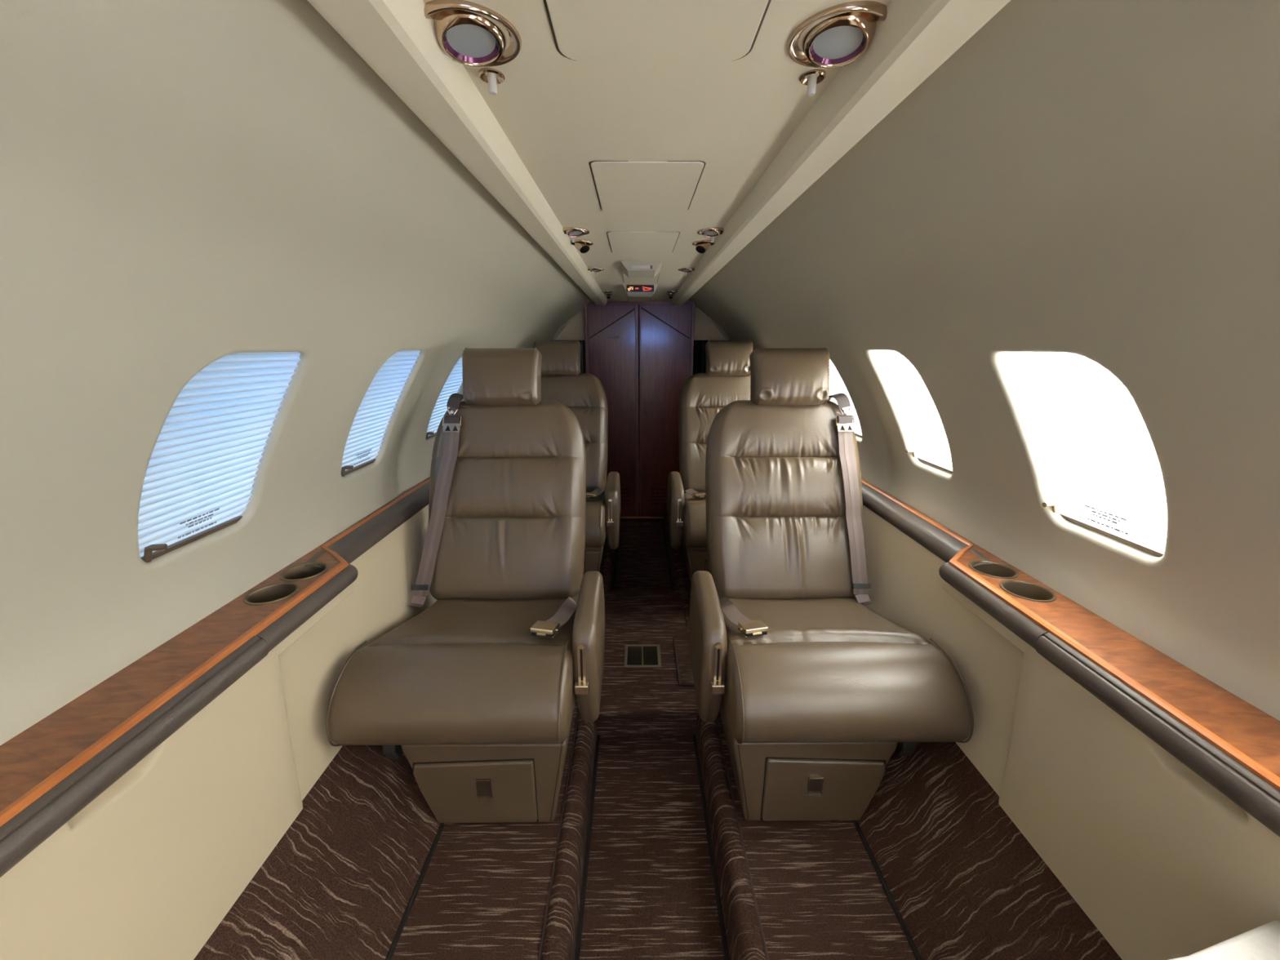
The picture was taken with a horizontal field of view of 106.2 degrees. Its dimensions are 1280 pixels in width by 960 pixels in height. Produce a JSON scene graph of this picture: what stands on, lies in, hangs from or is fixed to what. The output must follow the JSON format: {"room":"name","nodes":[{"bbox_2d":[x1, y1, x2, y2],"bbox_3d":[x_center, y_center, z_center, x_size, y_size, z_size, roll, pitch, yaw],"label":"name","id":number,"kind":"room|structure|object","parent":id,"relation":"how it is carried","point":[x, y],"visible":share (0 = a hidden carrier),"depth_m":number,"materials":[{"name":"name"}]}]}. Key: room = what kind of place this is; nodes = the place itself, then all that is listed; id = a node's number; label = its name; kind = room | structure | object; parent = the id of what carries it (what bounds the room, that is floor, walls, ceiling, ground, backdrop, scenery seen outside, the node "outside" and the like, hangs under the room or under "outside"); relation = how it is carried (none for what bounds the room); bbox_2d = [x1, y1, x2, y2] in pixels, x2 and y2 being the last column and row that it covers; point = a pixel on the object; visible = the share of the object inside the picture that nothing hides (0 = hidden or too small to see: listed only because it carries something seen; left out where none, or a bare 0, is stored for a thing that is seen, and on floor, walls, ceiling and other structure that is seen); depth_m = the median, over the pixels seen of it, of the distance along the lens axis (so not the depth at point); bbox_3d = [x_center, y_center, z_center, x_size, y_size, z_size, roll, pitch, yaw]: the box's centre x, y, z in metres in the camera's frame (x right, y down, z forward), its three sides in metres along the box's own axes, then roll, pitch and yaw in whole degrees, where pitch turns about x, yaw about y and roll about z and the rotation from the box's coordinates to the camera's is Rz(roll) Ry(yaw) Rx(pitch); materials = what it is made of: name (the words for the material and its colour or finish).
{"room":"aircraft cabin","nodes":[
{"label":"aircraft cabin","id":0,"kind":"room"},
{"bbox_2d":[0,504,436,959],"bbox_3d":[-0.698,0.418,1.125,0.062,0.375,4.845,0,15,0],"label":"wall","id":1,"kind":"structure","parent":0,"point":[152,866],"depth_m":0.74,"materials":[{"name":"beige plastic"}]},
{"bbox_2d":[0,0,592,745],"bbox_3d":[-0.499,0.197,1.062,0.645,1.615,4.850,0,15,0],"label":"wall","id":2,"kind":"structure","parent":0,"point":[185,184],"depth_m":0.60,"materials":[{"name":"beige plastic"}]},
{"bbox_2d":[0,476,430,877],"bbox_3d":[-0.728,0.241,1.070,0.150,0.082,4.835,0,15,0],"label":"ledge","id":3,"kind":"object","parent":2,"relation":"attached to","point":[53,769],"visible":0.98,"depth_m":0.70,"materials":[{"name":"brown wood"}]},
{"bbox_2d":[135,348,312,569],"bbox_3d":[-0.735,-0.055,0.821,0.248,0.373,0.274,0,15,0],"label":"window","id":4,"kind":"structure","parent":2,"relation":"in","point":[306,355],"depth_m":0.92,"materials":[{"name":"beige plastic"}]},
{"bbox_2d":[137,351,300,562],"bbox_3d":[-0.717,-0.053,0.821,0.187,0.338,0.262,0,15,0],"label":"window shade","id":5,"kind":"object","parent":4,"relation":"attached to","point":[202,468],"visible":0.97,"depth_m":0.81,"materials":[{"name":"white plastic"}]},
{"bbox_2d":[340,348,426,481],"bbox_3d":[-0.739,-0.195,1.326,0.248,0.373,0.256,0,15,0],"label":"window","id":6,"kind":"structure","parent":2,"relation":"in","point":[423,353],"depth_m":1.43,"materials":[{"name":"beige plastic"}]},
{"bbox_2d":[341,350,420,476],"bbox_3d":[-0.721,-0.193,1.326,0.187,0.338,0.244,0,15,0],"label":"window shade","id":7,"kind":"object","parent":6,"relation":"attached to","point":[371,419],"visible":0.85,"depth_m":1.33,"materials":[{"name":"white plastic"}]},
{"bbox_2d":[425,347,482,444],"bbox_3d":[-0.742,-0.336,1.837,0.248,0.373,0.252,0,15,0],"label":"window","id":8,"kind":"structure","parent":2,"relation":"in","point":[460,389],"depth_m":1.86,"materials":[{"name":"beige"}]},
{"bbox_2d":[426,356,462,439],"bbox_3d":[-0.724,-0.334,1.836,0.187,0.338,0.240,0,15,0],"label":"window shade","id":9,"kind":"object","parent":8,"relation":"attached to","point":[455,380],"visible":0.55,"depth_m":1.83,"materials":[{"name":"white plastic"}]},
{"bbox_2d":[306,0,608,305],"bbox_3d":[-0.233,-0.542,0.850,0.090,0.068,4.830,0,15,0],"label":"trim","id":10,"kind":"structure","parent":2,"relation":"attached to","point":[395,38],"depth_m":0.55,"materials":[{"name":"beige plastic"}]},
{"bbox_2d":[551,308,584,340],"bbox_3d":[-0.490,-1.001,3.235,0.428,0.447,0.012,0,15,0],"label":"trim","id":11,"kind":"structure","parent":2,"relation":"attached to","point":[580,311],"depth_m":3.21,"materials":[{"name":"beige plastic"}]},
{"bbox_2d":[537,537,606,959],"bbox_3d":[-0.192,0.819,1.237,0.008,0.008,4.850,0,15,0],"label":"trim","id":12,"kind":"structure","parent":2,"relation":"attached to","point":[578,713],"depth_m":1.12,"materials":[{"name":"brown carpet"}]},
{"bbox_2d":[573,547,617,959],"bbox_3d":[-0.134,0.926,1.267,0.013,0.008,4.850,0,15,0],"label":"trim","id":13,"kind":"structure","parent":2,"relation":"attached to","point":[579,935],"depth_m":1.21,"materials":[{"name":"black carpet"}]},
{"bbox_2d":[193,745,444,959],"bbox_3d":[-0.597,0.691,1.198,0.240,0.271,4.850,0,15,0],"label":"floor","id":14,"kind":"structure","parent":0,"point":[340,883],"depth_m":0.94,"materials":[{"name":"carpet"}]},
{"bbox_2d":[391,539,605,959],"bbox_3d":[-0.334,0.820,1.236,0.290,0.001,4.850,0,15,0],"label":"floor","id":15,"kind":"structure","parent":0,"point":[482,894],"depth_m":1.02,"materials":[{"name":"carpet"}]},
{"bbox_2d":[385,824,444,959],"bbox_3d":[-0.471,1.151,0.029,0.011,0.011,2.350,0,15,0],"label":"trim","id":16,"kind":"structure","parent":15,"relation":"attached to","point":[393,944],"depth_m":1.01,"materials":[{"name":"brown carpet"}]},
{"bbox_2d":[325,347,604,822],"bbox_3d":[-0.408,0.205,1.357,0.611,1.117,0.836,0,15,0],"label":"reclining chair","id":17,"kind":"object","parent":15,"relation":"on","point":[478,691],"visible":1,"depth_m":1.23,"materials":[{"name":"leather"}]},
{"bbox_2d":[327,595,578,745],"bbox_3d":[-0.418,0.449,1.279,0.517,0.182,0.548,0,15,0],"label":"seat cushion","id":18,"kind":"object","parent":17,"relation":"on","point":[465,669],"depth_m":1.06,"materials":[{"name":"leather"}]},
{"bbox_2d":[533,340,620,574],"bbox_3d":[-0.400,-0.095,2.312,0.611,1.117,0.836,0,15,0],"label":"reclining chair","id":19,"kind":"object","parent":15,"relation":"on","point":[562,381],"visible":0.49,"depth_m":2.41,"materials":[{"name":"leather"}]},
{"bbox_2d":[585,493,606,547],"bbox_3d":[-0.410,0.149,2.233,0.517,0.182,0.548,0,15,0],"label":"seat cushion","id":20,"kind":"object","parent":19,"relation":"on","point":[596,504],"depth_m":2.00,"materials":[{"name":"leather"}]},
{"bbox_2d":[541,537,615,959],"bbox_3d":[-0.165,0.865,1.250,0.052,0.126,4.850,0,15,0],"label":"floor","id":21,"kind":"structure","parent":0,"point":[561,931],"depth_m":1.12,"materials":[{"name":"carpet"}]},
{"bbox_2d":[554,306,726,503],"bbox_3d":[0.006,-0.405,3.416,1.900,1.800,0.001,0,15,0],"label":"wall","id":22,"kind":"structure","parent":0,"point":[704,329],"depth_m":3.25,"materials":[{"name":"beige plastic"}]},
{"bbox_2d":[595,591,698,735],"bbox_3d":[0.018,0.685,1.921,0.410,0.115,0.786,0,15,0],"label":"floor","id":23,"kind":"structure","parent":0,"point":[634,701],"depth_m":1.70,"materials":[{"name":"carpet"}]},
{"bbox_2d":[623,644,661,667],"bbox_3d":[0.009,0.660,1.798,0.136,0.009,0.136,0,15,0],"label":"floor vent","id":24,"kind":"object","parent":23,"relation":"in","point":[635,655],"visible":1,"depth_m":1.79,"materials":[{"name":"brown metal"}]},
{"bbox_2d":[672,636,694,686],"bbox_3d":[0.175,0.664,1.772,0.088,0.011,0.287,0,15,0],"label":"floor hatch","id":25,"kind":"object","parent":23,"relation":"on","point":[681,644],"visible":0.56,"depth_m":1.76,"materials":[{"name":"carpet"}]},
{"bbox_2d":[579,520,724,959],"bbox_3d":[0.023,0.926,1.268,0.340,0.001,4.850,0,15,0],"label":"floor","id":26,"kind":"structure","parent":0,"point":[650,895],"depth_m":1.23,"materials":[{"name":"carpet"}]},
{"bbox_2d":[583,301,694,519],"bbox_3d":[-0.004,-0.441,3.360,0.724,1.520,0.088,0,15,0],"label":"door","id":27,"kind":"structure","parent":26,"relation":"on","point":[666,330],"depth_m":3.27,"materials":[{"name":"brown wood"}]},
{"bbox_2d":[578,340,586,373],"bbox_3d":[-0.521,-0.375,3.373,0.304,1.165,0.036,0,15,0],"label":"curtain","id":28,"kind":"object","parent":27,"relation":"hanging from","point":[582,342],"visible":0.11,"depth_m":3.25,"materials":[{"name":"black fabric"}]},
{"bbox_2d":[693,340,707,374],"bbox_3d":[0.524,-0.377,3.380,0.324,1.165,0.036,0,15,0],"label":"curtain","id":29,"kind":"object","parent":27,"relation":"hanging from","point":[700,355],"visible":0.19,"depth_m":3.25,"materials":[{"name":"black fabric"}]},
{"bbox_2d":[422,0,890,301],"bbox_3d":[0.012,-0.547,0.871,0.580,0.013,4.870,0,15,0],"label":"ceiling","id":30,"kind":"structure","parent":0,"point":[560,114],"depth_m":0.63,"materials":[{"name":"beige plastic"}]},
{"bbox_2d":[424,0,521,66],"bbox_3d":[-0.165,-0.430,0.467,0.096,0.024,0.096,0,15,0],"label":"recessed light","id":31,"kind":"object","parent":30,"relation":"in","point":[468,38],"visible":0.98,"depth_m":0.46,"materials":[{"name":"brown metal"}]},
{"bbox_2d":[478,67,504,95],"bbox_3d":[-0.166,-0.446,0.540,0.028,0.020,0.028,0,15,0],"label":"button","id":32,"kind":"object","parent":30,"relation":"attached to","point":[491,79],"visible":1,"depth_m":0.54,"materials":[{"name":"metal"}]},
{"bbox_2d":[562,226,589,237],"bbox_3d":[-0.168,-0.649,1.256,0.074,0.019,0.074,0,15,0],"label":"recessed light","id":33,"kind":"object","parent":30,"relation":"in","point":[574,232],"visible":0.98,"depth_m":1.25,"materials":[{"name":"brown metal"}]},
{"bbox_2d":[570,240,593,253],"bbox_3d":[-0.169,-0.684,1.397,0.067,0.045,0.067,0,15,0],"label":"air nozzle","id":34,"kind":"object","parent":30,"relation":"attached to","point":[583,246],"visible":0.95,"depth_m":1.38,"materials":[{"name":"brown metal"}]},
{"bbox_2d":[581,245,589,253],"bbox_3d":[-0.159,-0.667,1.389,0.023,0.015,0.022,0,15,0],"label":"outlet","id":35,"kind":"object","parent":34,"relation":"attached to","point":[584,249],"depth_m":1.39,"materials":[{"name":"black plastic"}]},
{"bbox_2d":[586,266,604,272],"bbox_3d":[-0.173,-0.819,1.868,0.067,0.017,0.067,0,15,0],"label":"recessed light","id":36,"kind":"object","parent":30,"relation":"in","point":[592,269],"visible":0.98,"depth_m":1.86,"materials":[{"name":"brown metal"}]},
{"bbox_2d":[601,290,613,293],"bbox_3d":[-0.178,-1.027,2.620,0.061,0.016,0.061,0,15,0],"label":"recessed light","id":37,"kind":"object","parent":30,"relation":"in","point":[604,291],"visible":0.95,"depth_m":2.61,"materials":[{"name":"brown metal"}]},
{"bbox_2d":[604,293,612,298],"bbox_3d":[-0.179,-1.053,2.737,0.045,0.038,0.045,0,15,0],"label":"air nozzle","id":38,"kind":"object","parent":30,"relation":"attached to","point":[608,295],"visible":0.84,"depth_m":2.72,"materials":[{"name":"brown metal"}]},
{"bbox_2d":[626,293,651,297],"bbox_3d":[-0.002,-1.054,2.728,0.150,0.004,0.226,0,15,0],"label":"ceiling access panel","id":39,"kind":"object","parent":30,"relation":"attached to","point":[626,294],"visible":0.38,"depth_m":2.83,"materials":[{"name":"beige plastic"}]},
{"bbox_2d":[627,297,651,302],"bbox_3d":[-0.004,-1.128,2.998,0.142,0.004,0.306,0,15,0],"label":"ceiling access panel","id":40,"kind":"object","parent":30,"relation":"attached to","point":[630,299],"visible":1,"depth_m":2.98,"materials":[{"name":"beige plastic"}]},
{"bbox_2d":[622,284,657,296],"bbox_3d":[0.000,-0.955,2.428,0.170,0.033,0.252,0,15,0],"label":"sign","id":41,"kind":"object","parent":30,"relation":"attached to","point":[630,290],"visible":1,"depth_m":2.31,"materials":[{"name":"grey plastic"}]},
{"bbox_2d":[622,273,659,283],"bbox_3d":[0.003,-0.879,2.097,0.156,0.004,0.296,0,15,0],"label":"ceiling access panel","id":42,"kind":"object","parent":30,"relation":"attached to","point":[626,280],"visible":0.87,"depth_m":2.11,"materials":[{"name":"beige plastic"}]},
{"bbox_2d":[620,261,662,277],"bbox_3d":[0.004,-0.756,1.697,0.134,0.027,0.353,0,15,0],"label":"outlet","id":43,"kind":"object","parent":30,"relation":"attached to","point":[630,268],"visible":1,"depth_m":1.68,"materials":[{"name":"beige plastic"}]},
{"bbox_2d":[606,231,679,253],"bbox_3d":[0.008,-0.684,1.388,0.194,0.004,0.296,0,15,0],"label":"ceiling access panel","id":44,"kind":"object","parent":30,"relation":"attached to","point":[620,242],"visible":1,"depth_m":1.36,"materials":[{"name":"beige plastic"}]},
{"bbox_2d":[588,160,706,211],"bbox_3d":[0.011,-0.553,0.916,0.192,0.004,0.296,0,15,0],"label":"ceiling access panel","id":45,"kind":"object","parent":30,"relation":"attached to","point":[620,185],"visible":1,"depth_m":0.88,"materials":[{"name":"beige plastic"}]},
{"bbox_2d":[542,0,771,62],"bbox_3d":[0.016,-0.374,0.270,0.198,0.004,0.486,0,15,0],"label":"ceiling access panel","id":46,"kind":"object","parent":30,"relation":"attached to","point":[582,30],"visible":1,"depth_m":0.45,"materials":[{"name":"beige plastic"}]},
{"bbox_2d":[666,293,674,298],"bbox_3d":[0.175,-1.054,2.740,0.045,0.038,0.045,0,15,0],"label":"air nozzle","id":47,"kind":"object","parent":30,"relation":"attached to","point":[670,295],"visible":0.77,"depth_m":2.73,"materials":[{"name":"brown metal"}]},
{"bbox_2d":[666,290,677,293],"bbox_3d":[0.176,-1.028,2.622,0.061,0.016,0.061,0,15,0],"label":"recessed light","id":48,"kind":"object","parent":30,"relation":"in","point":[669,291],"visible":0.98,"depth_m":2.61,"materials":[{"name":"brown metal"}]},
{"bbox_2d":[678,267,694,272],"bbox_3d":[0.181,-0.819,1.871,0.067,0.017,0.067,0,15,0],"label":"recessed light","id":49,"kind":"object","parent":30,"relation":"in","point":[682,269],"visible":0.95,"depth_m":1.87,"materials":[{"name":"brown metal"}]},
{"bbox_2d":[692,240,715,253],"bbox_3d":[0.185,-0.684,1.399,0.067,0.045,0.067,0,15,0],"label":"air nozzle","id":50,"kind":"object","parent":30,"relation":"attached to","point":[702,246],"visible":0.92,"depth_m":1.38,"materials":[{"name":"brown metal"}]},
{"bbox_2d":[696,246,704,253],"bbox_3d":[0.175,-0.668,1.391,0.023,0.015,0.022,0,15,0],"label":"outlet","id":51,"kind":"object","parent":50,"relation":"attached to","point":[699,249],"depth_m":1.39,"materials":[{"name":"black plastic"}]},
{"bbox_2d":[697,227,724,237],"bbox_3d":[0.186,-0.650,1.259,0.074,0.019,0.074,0,15,0],"label":"recessed light","id":52,"kind":"object","parent":30,"relation":"in","point":[708,232],"visible":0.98,"depth_m":1.25,"materials":[{"name":"brown metal"}]},
{"bbox_2d":[799,68,826,96],"bbox_3d":[0.194,-0.447,0.542,0.028,0.020,0.028,0,15,0],"label":"button","id":53,"kind":"object","parent":30,"relation":"attached to","point":[812,80],"visible":1,"depth_m":0.54,"materials":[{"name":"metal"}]},
{"bbox_2d":[786,0,887,68],"bbox_3d":[0.194,-0.431,0.469,0.096,0.024,0.096,0,15,0],"label":"recessed light","id":54,"kind":"object","parent":30,"relation":"in","point":[837,41],"visible":0.95,"depth_m":0.46,"materials":[{"name":"brown metal"}]},
{"bbox_2d":[662,504,766,959],"bbox_3d":[0.211,0.865,1.252,0.052,0.126,4.850,0,15,0],"label":"floor","id":55,"kind":"structure","parent":0,"point":[744,942],"depth_m":1.15,"materials":[{"name":"carpet"}]},
{"bbox_2d":[680,537,915,959],"bbox_3d":[0.380,0.819,1.241,0.290,0.001,4.850,0,15,0],"label":"floor","id":56,"kind":"structure","parent":0,"point":[820,894],"depth_m":1.02,"materials":[{"name":"carpet"}]},
{"bbox_2d":[666,340,752,582],"bbox_3d":[0.422,-0.097,2.318,0.578,1.117,0.836,0,15,0],"label":"reclining chair","id":57,"kind":"object","parent":56,"relation":"on","point":[726,380],"visible":0.51,"depth_m":2.42,"materials":[{"name":"leather"}]},
{"bbox_2d":[682,492,706,547],"bbox_3d":[0.451,0.147,2.239,0.517,0.182,0.548,0,15,0],"label":"seat cushion","id":58,"kind":"object","parent":57,"relation":"on","point":[694,507],"depth_m":2.01,"materials":[{"name":"leather"}]},
{"bbox_2d":[688,347,973,820],"bbox_3d":[0.434,0.203,1.363,0.578,1.117,0.836,0,15,0],"label":"reclining chair","id":59,"kind":"object","parent":56,"relation":"on","point":[815,691],"visible":1,"depth_m":1.21,"materials":[{"name":"leather"}]},
{"bbox_2d":[718,595,972,742],"bbox_3d":[0.463,0.447,1.285,0.517,0.182,0.548,0,15,0],"label":"seat cushion","id":60,"kind":"object","parent":59,"relation":"on","point":[824,668],"depth_m":1.06,"materials":[{"name":"leather"}]},
{"bbox_2d":[853,822,922,959],"bbox_3d":[0.534,1.149,0.036,0.011,0.011,2.350,0,15,0],"label":"trim","id":61,"kind":"structure","parent":56,"relation":"attached to","point":[903,925],"depth_m":1.01,"materials":[{"name":"brown carpet"}]},
{"bbox_2d":[1168,920,1279,959],"bbox_3d":[0.577,0.905,-0.013,0.290,0.503,1.284,0,15,0],"label":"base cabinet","id":62,"kind":"object","parent":56,"relation":"on","point":[1262,942],"visible":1,"depth_m":0.51,"materials":[{"name":"beige"}]},
{"bbox_2d":[686,0,1279,720],"bbox_3d":[0.545,0.195,1.069,0.645,1.615,4.850,0,15,0],"label":"wall","id":63,"kind":"structure","parent":0,"point":[1099,180],"depth_m":0.64,"materials":[{"name":"beige plastic"}]},
{"bbox_2d":[661,519,729,959],"bbox_3d":[0.181,0.925,1.269,0.013,0.008,4.850,0,15,0],"label":"trim","id":64,"kind":"structure","parent":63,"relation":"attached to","point":[726,957],"depth_m":1.23,"materials":[{"name":"black carpet"}]},
{"bbox_2d":[695,306,729,340],"bbox_3d":[0.503,-1.003,3.242,0.428,0.447,0.012,0,15,0],"label":"trim","id":65,"kind":"structure","parent":63,"relation":"attached to","point":[695,307],"depth_m":3.21,"materials":[{"name":"beige plastic"}]},
{"bbox_2d":[679,546,768,959],"bbox_3d":[0.239,0.818,1.240,0.008,0.008,4.850,0,15,0],"label":"trim","id":66,"kind":"structure","parent":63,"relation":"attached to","point":[716,719],"depth_m":1.12,"materials":[{"name":"brown carpet"}]},
{"bbox_2d":[804,347,862,443],"bbox_3d":[0.776,-0.339,1.847,0.248,0.373,0.252,0,15,0],"label":"window","id":67,"kind":"structure","parent":63,"relation":"in","point":[859,439],"depth_m":1.86,"materials":[{"name":"beige"}]},
{"bbox_2d":[829,359,862,437],"bbox_3d":[0.764,-0.339,1.846,0.187,0.339,0.240,0,15,0],"label":"window shade","id":68,"kind":"object","parent":67,"relation":"attached to","point":[837,385],"visible":0.24,"depth_m":1.84,"materials":[{"name":"white plastic"}]},
{"bbox_2d":[670,0,1010,305],"bbox_3d":[0.257,-0.543,0.853,0.090,0.068,4.830,0,15,0],"label":"trim","id":69,"kind":"structure","parent":63,"relation":"attached to","point":[916,37],"depth_m":0.55,"materials":[{"name":"beige plastic"}]},
{"bbox_2d":[865,348,953,480],"bbox_3d":[0.780,-0.198,1.336,0.248,0.373,0.256,0,15,0],"label":"window","id":70,"kind":"structure","parent":63,"relation":"in","point":[873,361],"depth_m":1.44,"materials":[{"name":"beige plastic"}]},
{"bbox_2d":[874,350,952,473],"bbox_3d":[0.768,-0.198,1.335,0.187,0.339,0.244,0,15,0],"label":"window shade","id":71,"kind":"object","parent":70,"relation":"attached to","point":[927,434],"visible":0.76,"depth_m":1.35,"materials":[{"name":"white plastic"}]},
{"bbox_2d":[861,478,1279,836],"bbox_3d":[0.774,0.238,1.080,0.150,0.082,4.835,0,15,0],"label":"ledge","id":72,"kind":"object","parent":63,"relation":"attached to","point":[1230,743],"visible":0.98,"depth_m":0.75,"materials":[{"name":"brown wood"}]},
{"bbox_2d":[988,348,1170,566],"bbox_3d":[0.784,-0.058,0.831,0.248,0.373,0.274,0,15,0],"label":"window","id":73,"kind":"structure","parent":63,"relation":"in","point":[998,363],"depth_m":0.93,"materials":[{"name":"beige plastic"}]},
{"bbox_2d":[1004,351,1167,556],"bbox_3d":[0.772,-0.058,0.830,0.187,0.339,0.262,0,15,0],"label":"window shade","id":74,"kind":"object","parent":73,"relation":"attached to","point":[1102,465],"visible":0.84,"depth_m":0.83,"materials":[{"name":"white plastic"}]},
{"bbox_2d":[853,742,1121,959],"bbox_3d":[0.643,0.689,1.207,0.240,0.271,4.850,0,15,0],"label":"floor","id":75,"kind":"structure","parent":0,"point":[963,880],"depth_m":0.94,"materials":[{"name":"carpet"}]},
{"bbox_2d":[855,504,1279,959],"bbox_3d":[0.744,0.415,1.134,0.062,0.375,4.845,0,15,0],"label":"wall","id":76,"kind":"structure","parent":0,"point":[1163,864],"depth_m":0.76,"materials":[{"name":"beige plastic"}]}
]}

